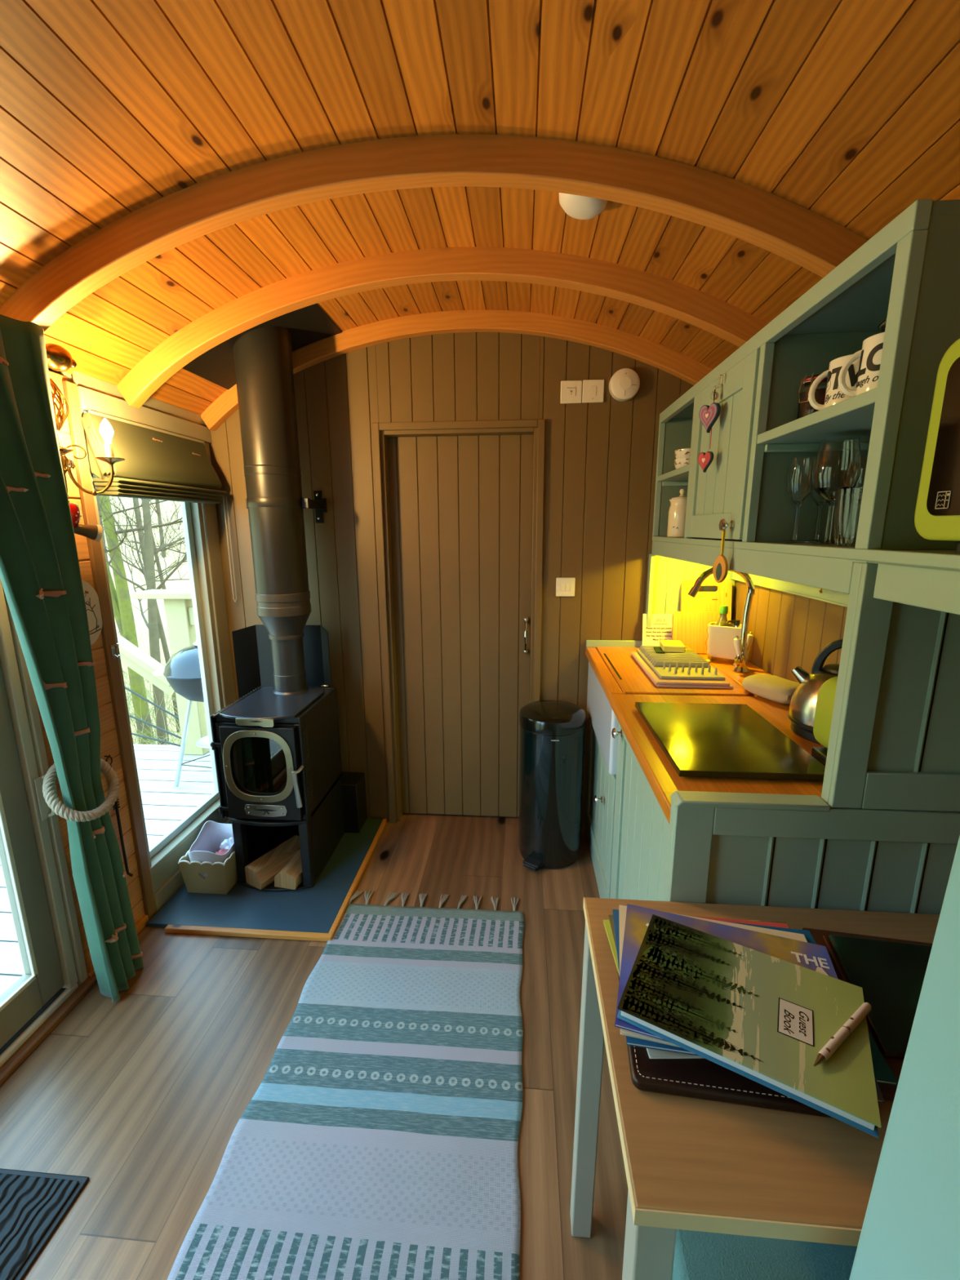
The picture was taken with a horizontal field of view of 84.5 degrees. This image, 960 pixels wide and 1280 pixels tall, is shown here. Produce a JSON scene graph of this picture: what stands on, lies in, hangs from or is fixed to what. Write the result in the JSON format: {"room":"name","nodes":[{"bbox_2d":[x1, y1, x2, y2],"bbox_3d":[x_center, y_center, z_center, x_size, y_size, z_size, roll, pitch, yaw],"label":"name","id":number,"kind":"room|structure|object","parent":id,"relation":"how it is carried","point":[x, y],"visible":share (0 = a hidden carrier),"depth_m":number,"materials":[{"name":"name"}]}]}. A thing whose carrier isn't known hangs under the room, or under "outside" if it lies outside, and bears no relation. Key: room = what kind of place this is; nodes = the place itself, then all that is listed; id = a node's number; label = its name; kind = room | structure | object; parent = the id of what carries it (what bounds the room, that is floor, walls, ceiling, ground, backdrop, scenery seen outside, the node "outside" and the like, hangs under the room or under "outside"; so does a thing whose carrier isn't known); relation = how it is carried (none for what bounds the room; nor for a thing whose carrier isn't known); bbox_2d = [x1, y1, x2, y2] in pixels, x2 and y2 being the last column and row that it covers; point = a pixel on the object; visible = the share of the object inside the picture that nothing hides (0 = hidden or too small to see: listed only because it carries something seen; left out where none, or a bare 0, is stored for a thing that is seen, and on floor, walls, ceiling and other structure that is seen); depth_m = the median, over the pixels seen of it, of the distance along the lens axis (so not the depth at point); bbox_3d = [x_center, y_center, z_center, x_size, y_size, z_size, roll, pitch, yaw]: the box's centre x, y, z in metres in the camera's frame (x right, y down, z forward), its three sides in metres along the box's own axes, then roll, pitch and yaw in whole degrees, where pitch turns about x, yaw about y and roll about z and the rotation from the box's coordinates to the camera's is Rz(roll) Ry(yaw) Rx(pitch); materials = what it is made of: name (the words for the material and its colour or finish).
{"room":"shepherd's hut interior","nodes":[
{"label":"shepherd's hut interior","id":0,"kind":"room"},
{"bbox_2d":[35,369,224,972],"bbox_3d":[-1.374,0.368,0.568,0.060,2.100,4.140,1,12,4],"label":"wall","id":1,"kind":"structure","parent":0,"point":[108,736],"depth_m":1.75,"materials":[{"name":"brown wood"}]},
{"bbox_2d":[0,578,97,1085],"bbox_3d":[-1.349,0.366,0.673,0.098,1.860,1.850,1,12,4],"label":"door","id":2,"kind":"structure","parent":1,"relation":"in","point":[55,979],"depth_m":1.50,"materials":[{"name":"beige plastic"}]},
{"bbox_2d":[45,342,76,371],"bbox_3d":[-1.258,-0.544,0.447,0.170,0.076,2.099,1,12,4],"label":"curtain rod","id":3,"kind":"object","parent":2,"relation":"attached to","point":[59,359],"visible":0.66,"depth_m":1.39,"materials":[{"name":"gold metal"}]},
{"bbox_2d":[0,314,143,1002],"bbox_3d":[-1.107,0.196,1.338,0.116,1.912,0.464,-2,12,-10],"label":"curtain","id":4,"kind":"object","parent":3,"relation":"hanging from","point":[41,579],"visible":0.98,"depth_m":1.39,"materials":[{"name":"green fabric"}]},
{"bbox_2d":[42,758,119,822],"bbox_3d":[-1.157,0.400,1.556,0.157,0.198,0.252,-3,12,-12],"label":"tieback","id":5,"kind":"object","parent":1,"relation":"attached to","point":[51,799],"visible":0.79,"depth_m":1.48,"materials":[{"name":"beige fabric"}]},
{"bbox_2d":[49,377,124,502],"bbox_3d":[-1.176,-0.598,1.511,0.169,0.401,0.228,6,14,28],"label":"wall sconce","id":6,"kind":"object","parent":1,"relation":"attached to","point":[106,431],"visible":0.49,"depth_m":1.53,"materials":[{"name":"gold metal"}]},
{"bbox_2d":[73,524,102,542],"bbox_3d":[-1.218,-0.328,1.579,0.146,0.072,0.052,-12,16,-43],"label":"spotlight","id":7,"kind":"object","parent":1,"relation":"attached to","point":[94,532],"visible":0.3,"depth_m":1.59,"materials":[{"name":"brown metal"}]},
{"bbox_2d":[81,579,102,645],"bbox_3d":[-1.246,-0.083,1.657,0.015,0.216,0.160,1,12,4],"label":"wall plaque","id":8,"kind":"object","parent":1,"relation":"attached to","point":[91,598],"visible":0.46,"depth_m":1.69,"materials":[{"name":"brown wood"}]},
{"bbox_2d":[62,380,155,919],"bbox_3d":[-1.238,0.129,1.793,0.014,1.860,0.040,1,12,4],"label":"trim","id":9,"kind":"structure","parent":1,"relation":"attached to","point":[70,389],"depth_m":1.77,"materials":[{"name":"wood"}]},
{"bbox_2d":[71,370,211,443],"bbox_3d":[-1.210,-0.842,1.962,0.022,0.110,0.693,1,12,4],"label":"trim","id":10,"kind":"structure","parent":1,"relation":"attached to","point":[95,394],"depth_m":1.87,"materials":[{"name":"beige wood"}]},
{"bbox_2d":[80,408,235,874],"bbox_3d":[-1.238,-0.022,2.137,0.067,1.685,0.692,1,12,4],"label":"window","id":11,"kind":"structure","parent":1,"relation":"in","point":[193,517],"depth_m":2.33,"materials":[{"name":"grey wood"}]},
{"bbox_2d":[80,409,226,503],"bbox_3d":[-1.168,-0.653,1.966,0.095,0.259,0.640,1,12,4],"label":"blind","id":12,"kind":"object","parent":11,"relation":"attached to","point":[158,464],"visible":0.96,"depth_m":1.87,"materials":[{"name":"beige"}]},
{"bbox_2d":[151,811,231,912],"bbox_3d":[-1.204,0.881,2.325,0.016,0.170,0.692,1,12,4],"label":"baseboard","id":13,"kind":"structure","parent":1,"relation":"attached to","point":[166,879],"depth_m":2.09,"materials":[{"name":"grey wood"}]},
{"bbox_3d":[-1.240,0.385,1.760,0.020,0.008,0.004,1,12,4],"label":"hook","id":14,"kind":"object","parent":1,"relation":"attached to","visible":0},
{"bbox_2d":[105,755,133,876],"bbox_3d":[-1.234,0.610,1.809,0.021,0.455,0.027,10,16,40],"label":"fire poker","id":15,"kind":"object","parent":14,"relation":"hanging from","point":[117,804],"visible":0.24,"depth_m":1.81,"materials":[{"name":"black metal"}]},
{"bbox_2d":[86,411,182,744],"bbox_3d":[-4.476,-2.259,5.731,7.282,8.353,5.119,-4,12,-15],"label":"bare tree","id":16,"kind":"object","parent":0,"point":[121,599],"visible":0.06,"depth_m":6.63,"materials":[{"name":"green plant"}]},
{"bbox_2d":[84,411,189,732],"bbox_3d":[-4.653,-2.014,7.325,4.528,7.016,2.486,-9,15,-36],"label":"bare tree","id":17,"kind":"object","parent":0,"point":[166,651],"visible":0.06,"depth_m":7.46,"materials":[{"name":"grey plant"}]},
{"bbox_2d":[94,476,187,745],"bbox_3d":[-3.520,-2.177,6.436,5.124,7.886,3.158,7,14,31],"label":"bare tree","id":18,"kind":"object","parent":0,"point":[149,576],"visible":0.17,"depth_m":6.34,"materials":[{"name":"grey plant"}]},
{"bbox_2d":[115,622,181,745],"bbox_3d":[-4.597,0.540,7.772,3.950,1.634,7.984,-8,14,-34],"label":"undergrowth","id":19,"kind":"object","parent":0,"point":[129,699],"visible":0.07,"depth_m":7.42,"materials":[{"name":"beige plant"}]},
{"bbox_2d":[0,812,628,1279],"bbox_3d":[-0.213,1.338,0.664,2.362,0.050,4.210,1,12,4],"label":"floor","id":20,"kind":"structure","parent":0,"point":[143,1095],"depth_m":1.41,"materials":[{"name":"brown wood"}]},
{"bbox_2d":[0,1168,88,1279],"bbox_3d":[-1.089,1.253,0.936,0.391,0.013,0.538,1,12,4],"label":"door mat","id":21,"kind":"object","parent":20,"relation":"on","point":[33,1204],"visible":1,"depth_m":1.12,"materials":[{"name":"black fabric"}]},
{"bbox_2d":[146,817,386,942],"bbox_3d":[-0.841,0.969,2.267,0.701,0.018,0.787,1,12,4],"label":"hearth","id":22,"kind":"object","parent":20,"relation":"on","point":[315,913],"visible":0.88,"depth_m":2.01,"materials":[{"name":"stone"}]},
{"bbox_2d":[177,820,238,894],"bbox_3d":[-1.070,0.878,2.156,0.190,0.211,0.216,1,12,4],"label":"basket","id":23,"kind":"object","parent":22,"relation":"on","point":[202,870],"visible":0.84,"depth_m":2.08,"materials":[{"name":"beige plastic"}]},
{"bbox_2d":[209,685,344,891],"bbox_3d":[-0.825,0.602,2.213,0.357,0.725,0.460,1,12,4],"label":"wood stove","id":24,"kind":"object","parent":22,"relation":"on","point":[277,757],"visible":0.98,"depth_m":2.05,"materials":[{"name":"black metal"}]},
{"bbox_2d":[244,835,300,889],"bbox_3d":[-0.848,0.923,2.216,0.116,0.079,0.254,6,14,29],"label":"log","id":25,"kind":"object","parent":24,"relation":"in","point":[260,873],"visible":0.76,"depth_m":2.15,"materials":[{"name":"brown wood"}]},
{"bbox_2d":[233,325,327,695],"bbox_3d":[-0.767,-0.491,2.180,0.352,1.432,0.215,-10,15,-38],"label":"flue","id":26,"kind":"object","parent":24,"relation":"on","point":[275,504],"visible":0.98,"depth_m":2.04,"materials":[{"name":"grey metal"}]},
{"bbox_2d":[274,848,302,889],"bbox_3d":[-0.748,0.927,2.206,0.100,0.073,0.237,2,12,12],"label":"log","id":27,"kind":"object","parent":24,"relation":"in","point":[290,877],"visible":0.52,"depth_m":2.10,"materials":[{"name":"beige wood"}]},
{"bbox_2d":[231,624,331,698],"bbox_3d":[-0.866,0.423,2.438,0.426,0.984,0.091,1,12,4],"label":"shield","id":28,"kind":"object","parent":22,"relation":"on","point":[252,651],"visible":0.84,"depth_m":2.39,"materials":[{"name":"black metal"}]},
{"bbox_2d":[340,771,367,832],"bbox_3d":[-0.641,0.777,2.541,0.153,0.246,0.135,1,12,4],"label":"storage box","id":29,"kind":"object","parent":22,"relation":"on","point":[353,784],"visible":0.56,"depth_m":2.48,"materials":[{"name":"black metal"}]},
{"bbox_2d":[167,890,524,1279],"bbox_3d":[-0.247,1.185,1.232,0.703,0.015,1.783,1,12,4],"label":"runner rug","id":30,"kind":"object","parent":20,"relation":"on","point":[378,1138],"visible":1,"depth_m":1.28,"materials":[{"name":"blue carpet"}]},
{"bbox_2d":[518,700,586,871],"bbox_3d":[0.307,0.620,2.288,0.281,0.680,0.314,1,12,4],"label":"pedal bin","id":31,"kind":"object","parent":20,"relation":"on","point":[552,733],"visible":1,"depth_m":2.19,"materials":[{"name":"black metal"}]},
{"bbox_2d":[585,720,669,901],"bbox_3d":[0.723,0.638,1.758,0.618,0.858,1.399,1,12,4],"label":"base cabinet","id":32,"kind":"object","parent":20,"relation":"on","point":[627,828],"visible":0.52,"depth_m":1.62,"materials":[{"name":"green paint"}]},
{"bbox_2d":[585,647,823,823],"bbox_3d":[0.723,0.196,1.664,0.616,0.037,1.400,1,12,4],"label":"countertop","id":33,"kind":"structure","parent":32,"relation":"on","point":[664,780],"depth_m":1.35,"materials":[{"name":"brown wood"}]},
{"bbox_2d":[586,661,618,775],"bbox_3d":[0.705,0.267,2.027,0.504,0.250,0.644,1,12,4],"label":"sink","id":34,"kind":"object","parent":33,"relation":"in","point":[602,717],"visible":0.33,"depth_m":1.91,"materials":[{"name":"white"}]},
{"bbox_2d":[595,646,750,696],"bbox_3d":[0.688,0.120,2.011,0.399,0.041,0.669,1,12,4],"label":"board","id":35,"kind":"object","parent":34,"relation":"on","point":[631,678],"visible":0.42,"depth_m":1.82,"materials":[{"name":"brown wood"}]},
{"bbox_2d":[642,613,672,645],"bbox_3d":[0.778,-0.037,2.286,0.148,0.151,0.023,1,12,4],"label":"card","id":36,"kind":"object","parent":35,"relation":"on","point":[660,628],"visible":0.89,"depth_m":2.29,"materials":[{"name":"white paper"}]},
{"bbox_2d":[631,651,733,688],"bbox_3d":[0.722,0.104,1.945,0.253,0.017,0.449,1,12,4],"label":"tray","id":37,"kind":"object","parent":35,"relation":"on","point":[658,682],"visible":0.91,"depth_m":1.74,"materials":[{"name":"orange wood"}]},
{"bbox_2d":[636,645,724,679],"bbox_3d":[0.730,0.073,1.964,0.216,0.034,0.418,1,12,4],"label":"dish rack","id":38,"kind":"object","parent":37,"relation":"on","point":[688,664],"visible":0.98,"depth_m":1.88,"materials":[{"name":"beige plastic"}]},
{"bbox_2d":[671,611,719,653],"bbox_3d":[0.904,-0.031,2.218,0.190,0.175,0.041,1,12,4],"label":"chopping board","id":39,"kind":"object","parent":35,"relation":"on","point":[690,628],"visible":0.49,"depth_m":2.21,"materials":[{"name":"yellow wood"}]},
{"bbox_2d":[680,580,732,623],"bbox_3d":[0.950,-0.099,2.229,0.205,0.303,0.064,1,12,4],"label":"chopping board","id":40,"kind":"object","parent":33,"relation":"on","point":[703,602],"visible":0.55,"depth_m":2.22,"materials":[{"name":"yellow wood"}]},
{"bbox_2d":[687,566,755,673],"bbox_3d":[0.881,-0.074,1.900,0.261,0.392,0.092,-1,12,-5],"label":"tap","id":41,"kind":"object","parent":33,"relation":"on","point":[741,645],"visible":0.94,"depth_m":1.89,"materials":[{"name":"silver metal"}]},
{"bbox_2d":[705,622,742,666],"bbox_3d":[0.964,0.013,2.073,0.136,0.148,0.091,8,15,35],"label":"sink caddy","id":42,"kind":"object","parent":33,"relation":"on","point":[720,640],"visible":0.68,"depth_m":2.04,"materials":[{"name":"beige ceramic"}]},
{"bbox_2d":[635,702,825,781],"bbox_3d":[0.594,0.239,1.320,0.316,0.020,0.450,1,12,4],"label":"hob","id":43,"kind":"object","parent":33,"relation":"on","point":[717,740],"visible":0.91,"depth_m":1.25,"materials":[{"name":"black glass"}]},
{"bbox_2d":[742,673,799,704],"bbox_3d":[0.921,0.149,1.651,0.137,0.055,0.196,-4,13,-18],"label":"hand towel","id":44,"kind":"object","parent":33,"relation":"on","point":[775,688],"visible":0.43,"depth_m":1.61,"materials":[{"name":"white fabric"}]},
{"bbox_2d":[787,638,843,744],"bbox_3d":[0.906,0.120,1.321,0.221,0.250,0.221,1,12,4],"label":"kettle","id":45,"kind":"object","parent":33,"relation":"on","point":[801,713],"visible":0.33,"depth_m":1.32,"materials":[{"name":"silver metal"}]},
{"bbox_2d":[811,676,837,765],"bbox_3d":[0.839,0.195,1.101,0.175,0.194,0.200,1,12,4],"label":"toaster","id":46,"kind":"object","parent":33,"relation":"on","point":[826,693],"visible":0.17,"depth_m":1.17,"materials":[{"name":"green metal"}]},
{"bbox_2d":[569,897,939,1279],"bbox_3d":[0.557,0.901,0.825,0.769,0.730,0.476,1,12,4],"label":"side table","id":47,"kind":"object","parent":20,"relation":"on","point":[693,1164],"visible":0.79,"depth_m":0.61,"materials":[{"name":"brown wood"}]},
{"bbox_2d":[617,970,834,1118],"bbox_3d":[0.339,0.534,0.767,0.262,0.015,0.260,1,12,8],"label":"leather folder","id":48,"kind":"object","parent":47,"relation":"on","point":[698,1078],"visible":0.16,"depth_m":0.66,"materials":[{"name":"black leather"}]},
{"bbox_2d":[646,1048,704,1058],"bbox_3d":[0.332,0.521,0.782,0.225,0.004,0.196,0,12,0],"label":"magazine","id":49,"kind":"object","parent":48,"relation":"on","point":[652,1053],"visible":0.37,"depth_m":0.69,"materials":[{"name":"white paper"}]},
{"bbox_2d":[603,920,759,976],"bbox_3d":[0.348,0.510,0.808,0.270,0.004,0.222,0,12,1],"label":"magazine","id":50,"kind":"object","parent":49,"relation":"on","point":[606,922],"visible":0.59,"depth_m":0.88,"materials":[{"name":"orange paper"}]},
{"bbox_2d":[608,915,790,951],"bbox_3d":[0.367,0.507,0.802,0.303,0.004,0.234,1,12,4],"label":"magazine","id":51,"kind":"object","parent":50,"relation":"on","point":[611,917],"visible":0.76,"depth_m":0.90,"materials":[{"name":"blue paper"}]},
{"bbox_2d":[691,915,789,928],"bbox_3d":[0.363,0.504,0.794,0.285,0.005,0.241,1,12,7],"label":"magazine","id":52,"kind":"object","parent":51,"relation":"on","point":[753,922],"visible":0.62,"depth_m":0.90,"materials":[{"name":"white paper"}]},
{"bbox_2d":[612,909,897,1085],"bbox_3d":[0.366,0.502,0.778,0.315,0.004,0.248,2,12,9],"label":"magazine","id":53,"kind":"object","parent":52,"relation":"on","point":[883,1074],"visible":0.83,"depth_m":0.68,"materials":[{"name":"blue paper"}]},
{"bbox_2d":[618,904,807,1047],"bbox_3d":[0.355,0.498,0.776,0.290,0.004,0.246,3,12,14],"label":"magazine","id":54,"kind":"object","parent":53,"relation":"on","point":[622,908],"visible":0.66,"depth_m":0.86,"materials":[{"name":"white paper"}]},
{"bbox_2d":[614,903,884,1103],"bbox_3d":[0.360,0.495,0.764,0.300,0.005,0.242,4,13,19],"label":"magazine","id":55,"kind":"object","parent":54,"relation":"on","point":[813,957],"visible":0.29,"depth_m":0.83,"materials":[{"name":"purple paper"}]},
{"bbox_2d":[617,914,880,1137],"bbox_3d":[0.356,0.493,0.719,0.283,0.018,0.200,7,14,30],"label":"book","id":56,"kind":"object","parent":55,"relation":"on","point":[766,1020],"visible":1,"depth_m":0.69,"materials":[{"name":"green paper"}]},
{"bbox_2d":[813,1002,871,1066],"bbox_3d":[0.452,0.491,0.659,0.145,0.011,0.010,-8,14,-32],"label":"pen","id":57,"kind":"object","parent":56,"relation":"on","point":[864,1010],"visible":1,"depth_m":0.66,"materials":[{"name":"beige wood"}]},
{"bbox_2d":[801,927,932,1101],"bbox_3d":[0.655,0.531,0.757,0.369,0.020,0.283,2,12,11],"label":"folder","id":58,"kind":"object","parent":47,"relation":"on","point":[890,972],"visible":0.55,"depth_m":0.80,"materials":[{"name":"leather"}]},
{"bbox_2d":[671,1229,857,1279],"bbox_3d":[0.493,1.042,0.837,0.445,0.450,0.380,1,12,4],"label":"shelf","id":59,"kind":"object","parent":20,"relation":"on","point":[698,1255],"visible":0.05,"depth_m":0.72,"materials":[{"name":"teal fabric"}]},
{"bbox_2d":[663,562,959,914],"bbox_3d":[0.666,0.540,1.005,0.618,1.362,0.042,1,12,4],"label":"wall","id":60,"kind":"structure","parent":20,"relation":"on","point":[882,833],"depth_m":0.94,"materials":[{"name":"green paint"}]},
{"bbox_2d":[848,835,959,1279],"bbox_3d":[0.349,0.527,0.134,0.103,1.750,0.700,1,12,4],"label":"board","id":61,"kind":"object","parent":20,"relation":"on","point":[910,1230],"visible":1,"depth_m":0.42,"materials":[{"name":"paint"}]},
{"bbox_2d":[208,332,693,828],"bbox_3d":[-0.052,-0.252,2.360,2.342,2.360,0.020,1,12,4],"label":"wall","id":62,"kind":"structure","parent":0,"point":[601,458],"depth_m":2.27,"materials":[{"name":"beige paint"}]},
{"bbox_2d":[200,309,712,431],"bbox_3d":[-0.059,-1.099,2.148,2.270,0.426,0.045,1,12,4],"label":"ceiling beam","id":63,"kind":"structure","parent":62,"relation":"attached to","point":[675,363],"depth_m":2.09,"materials":[{"name":"brown wood"}]},
{"bbox_2d":[372,418,545,822],"bbox_3d":[-0.085,-0.013,2.441,0.726,1.858,0.110,1,12,4],"label":"door","id":64,"kind":"structure","parent":62,"relation":"in","point":[460,504],"depth_m":2.42,"materials":[{"name":"beige paint"}]},
{"bbox_2d":[555,577,575,596],"bbox_3d":[0.374,-0.231,2.313,0.082,0.082,0.012,1,12,4],"label":"light switch","id":65,"kind":"object","parent":62,"relation":"attached to","point":[565,587],"visible":1,"depth_m":2.31,"materials":[{"name":"beige plastic"}]},
{"bbox_2d":[560,380,582,404],"bbox_3d":[0.371,-1.008,2.149,0.086,0.086,0.013,1,12,4],"label":"light switch","id":66,"kind":"object","parent":62,"relation":"attached to","point":[571,390],"visible":1,"depth_m":2.15,"materials":[{"name":"beige plastic"}]},
{"bbox_2d":[582,379,604,403],"bbox_3d":[0.459,-1.008,2.143,0.086,0.086,0.012,1,12,4],"label":"light switch","id":67,"kind":"object","parent":62,"relation":"attached to","point":[593,391],"visible":1,"depth_m":2.14,"materials":[{"name":"beige plastic"}]},
{"bbox_2d":[586,640,642,647],"bbox_3d":[0.607,0.017,2.345,0.268,0.032,0.015,1,12,4],"label":"upstand","id":68,"kind":"object","parent":62,"relation":"attached to","point":[589,643],"visible":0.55,"depth_m":2.34,"materials":[{"name":"green paint"}]},
{"bbox_2d":[608,368,639,401],"bbox_3d":[0.579,-1.022,2.116,0.123,0.122,0.039,1,12,4],"label":"smoke detector","id":69,"kind":"object","parent":62,"relation":"attached to","point":[624,384],"visible":1,"depth_m":2.10,"materials":[{"name":"beige plastic"}]},
{"bbox_2d":[645,553,735,626],"bbox_3d":[0.902,-0.163,2.271,0.360,0.411,0.039,1,12,4],"label":"panel","id":70,"kind":"object","parent":62,"relation":"attached to","point":[665,576],"visible":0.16,"depth_m":2.25,"materials":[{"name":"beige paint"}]},
{"bbox_2d":[0,0,959,414],"bbox_3d":[-0.197,-0.713,0.199,2.321,0.378,4.050,1,12,4],"label":"ceiling","id":71,"kind":"structure","parent":0,"point":[846,112],"depth_m":1.02,"materials":[{"name":"brown wood"}]},
{"bbox_2d":[182,303,342,390],"bbox_3d":[-0.822,-1.102,1.968,0.500,0.207,0.421,1,12,4],"label":"ceiling plate","id":72,"kind":"object","parent":71,"relation":"attached to","point":[306,326],"visible":0.37,"depth_m":1.99,"materials":[{"name":"black metal"}]},
{"bbox_2d":[0,133,867,332],"bbox_3d":[-0.134,-0.902,1.227,2.270,0.431,0.050,1,12,4],"label":"ceiling beam","id":73,"kind":"structure","parent":71,"relation":"attached to","point":[774,224],"depth_m":1.18,"materials":[{"name":"brown wood"}]},
{"bbox_2d":[116,245,768,408],"bbox_3d":[-0.097,-1.000,1.687,2.270,0.431,0.050,1,12,4],"label":"ceiling beam","id":74,"kind":"structure","parent":71,"relation":"attached to","point":[722,319],"depth_m":1.64,"materials":[{"name":"brown wood"}]},
{"bbox_2d":[559,192,608,219],"bbox_3d":[0.256,-1.084,1.304,0.124,0.060,0.124,1,12,4],"label":"dome ceiling light","id":75,"kind":"object","parent":71,"relation":"attached to","point":[577,206],"visible":0.44,"depth_m":1.29,"materials":[{"name":"white glass"}]},
{"bbox_2d":[731,580,847,682],"bbox_3d":[0.942,0.345,0.325,0.030,2.020,4.040,1,12,4],"label":"wall","id":76,"kind":"structure","parent":0,"point":[789,631],"depth_m":1.80,"materials":[{"name":"beige paint"}]},
{"bbox_2d":[730,572,848,607],"bbox_3d":[1.014,-0.143,1.556,0.025,0.056,1.367,1,12,4],"label":"batten","id":77,"kind":"object","parent":76,"relation":"attached to","point":[839,598],"visible":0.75,"depth_m":1.68,"materials":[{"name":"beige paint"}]},
{"bbox_2d":[651,199,959,614],"bbox_3d":[0.809,-0.438,1.236,0.390,0.563,1.959,1,12,4],"label":"upper cabinet","id":78,"kind":"object","parent":76,"relation":"attached to","point":[907,274],"visible":0.93,"depth_m":1.04,"materials":[{"name":"green paint"}]},
{"bbox_2d":[657,464,689,481],"bbox_3d":[0.881,-0.618,1.957,0.333,0.022,0.434,1,12,4],"label":"shelf","id":79,"kind":"object","parent":78,"relation":"attached to","point":[681,474],"depth_m":2.01,"materials":[{"name":"green paint"}]},
{"bbox_2d":[666,488,687,537],"bbox_3d":[0.780,-0.493,2.053,0.094,0.181,0.094,1,12,4],"label":"lidded pot","id":80,"kind":"object","parent":78,"relation":"on","point":[677,512],"visible":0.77,"depth_m":2.02,"materials":[{"name":"beige ceramic"}]},
{"bbox_2d":[697,373,724,472],"bbox_3d":[0.645,-0.601,1.476,0.044,0.255,0.065,-7,14,-31],"label":"garland","id":81,"kind":"object","parent":78,"relation":"hanging from","point":[708,415],"visible":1,"depth_m":1.47,"materials":[{"name":"pink"}]},
{"bbox_2d":[712,530,728,582],"bbox_3d":[0.635,-0.219,1.391,0.012,0.137,0.040,-7,14,-29],"label":"ornament","id":82,"kind":"object","parent":78,"relation":"hanging from","point":[720,569],"visible":1,"depth_m":1.39,"materials":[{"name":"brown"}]},
{"bbox_2d":[778,455,816,542],"bbox_3d":[0.742,-0.324,1.230,0.065,0.192,0.065,1,12,4],"label":"wine glass","id":83,"kind":"object","parent":78,"relation":"on","point":[800,485],"visible":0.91,"depth_m":1.21,"materials":[{"name":"clear glass"}]},
{"bbox_2d":[796,373,826,419],"bbox_3d":[0.750,-0.529,1.179,0.089,0.112,0.080,1,12,4],"label":"coffee mug","id":84,"kind":"object","parent":78,"relation":"on","point":[804,407],"visible":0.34,"depth_m":1.16,"materials":[{"name":"multicoloured ceramic"}]},
{"bbox_2d":[804,487,826,542],"bbox_3d":[0.803,-0.326,1.245,0.064,0.189,0.064,1,12,4],"label":"wine glass","id":85,"kind":"object","parent":78,"relation":"on","point":[819,500],"visible":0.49,"depth_m":1.25,"materials":[{"name":"clear glass"}]},
{"bbox_2d":[756,387,876,444],"bbox_3d":[0.806,-0.429,1.032,0.333,0.022,0.444,1,12,4],"label":"shelf","id":86,"kind":"object","parent":78,"relation":"attached to","point":[853,416],"depth_m":1.05,"materials":[{"name":"green paint"}]},
{"bbox_2d":[806,436,861,543],"bbox_3d":[0.748,-0.312,1.119,0.087,0.214,0.087,1,12,4],"label":"wine glass","id":87,"kind":"object","parent":78,"relation":"on","point":[837,464],"visible":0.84,"depth_m":1.08,"materials":[{"name":"clear glass"}]},
{"bbox_2d":[808,354,860,410],"bbox_3d":[0.705,-0.487,1.019,0.103,0.098,0.083,1,12,4],"label":"coffee mug","id":88,"kind":"object","parent":78,"relation":"on","point":[833,395],"visible":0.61,"depth_m":1.01,"materials":[{"name":"beige ceramic"}]},
{"bbox_2d":[833,487,862,546],"bbox_3d":[0.714,-0.230,0.996,0.085,0.105,0.085,1,12,4],"label":"tumbler","id":89,"kind":"object","parent":78,"relation":"on","point":[847,500],"visible":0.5,"depth_m":0.98,"materials":[{"name":"clear glass"}]},
{"bbox_2d":[838,332,884,396],"bbox_3d":[0.690,-0.465,0.907,0.104,0.100,0.085,1,12,4],"label":"coffee mug","id":90,"kind":"object","parent":78,"relation":"on","point":[870,354],"visible":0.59,"depth_m":0.90,"materials":[{"name":"beige ceramic"}]},
{"bbox_2d":[854,440,870,488],"bbox_3d":[0.824,-0.314,1.133,0.085,0.210,0.085,1,12,4],"label":"wine glass","id":91,"kind":"object","parent":78,"relation":"on","point":[864,445],"visible":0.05,"depth_m":1.10,"materials":[{"name":"clear glass"}]},
{"bbox_2d":[914,337,959,553],"bbox_3d":[0.747,-0.215,0.518,0.316,0.270,0.407,1,12,4],"label":"microwave","id":92,"kind":"object","parent":78,"relation":"in","point":[937,510],"visible":1,"depth_m":0.69,"materials":[{"name":"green plastic"}]},
{"label":"outside","id":93,"kind":"structure","parent":0,"visible":0},
{"bbox_2d":[0,743,214,995],"bbox_3d":[-2.208,1.368,1.456,2.600,0.185,4.930,1,12,4],"label":"deck","id":94,"kind":"object","parent":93,"point":[165,805],"visible":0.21,"depth_m":3.11,"materials":[{"name":"white wood"}]},
{"bbox_2d":[116,589,209,755],"bbox_3d":[-2.240,0.209,3.628,1.528,1.195,0.200,1,12,4],"label":"deck railing","id":95,"kind":"object","parent":94,"relation":"on","point":[178,603],"visible":0.33,"depth_m":3.58,"materials":[{"name":"grey wood"}]},
{"bbox_2d":[153,640,212,786],"bbox_3d":[-1.669,0.411,3.304,0.546,0.929,0.616,1,12,4],"label":"barbecue grill","id":96,"kind":"object","parent":94,"relation":"on","point":[182,671],"visible":0.31,"depth_m":3.01,"materials":[{"name":"blue metal"}]},
{"bbox_2d":[165,677,204,702],"bbox_3d":[-1.634,0.268,3.192,0.456,0.196,0.456,1,12,4],"label":"bowl","id":97,"kind":"object","parent":96,"relation":"on","point":[190,688],"depth_m":2.99,"materials":[{"name":"metal"}]},
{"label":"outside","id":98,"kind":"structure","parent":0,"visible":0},
{"bbox_2d":[83,410,191,745],"bbox_3d":[-13.178,-3.673,10.538,40.000,9.182,36.000,1,12,4],"label":"sky","id":99,"kind":"structure","parent":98,"point":[180,584],"depth_m":12.37,"materials":[{"name":"white"}]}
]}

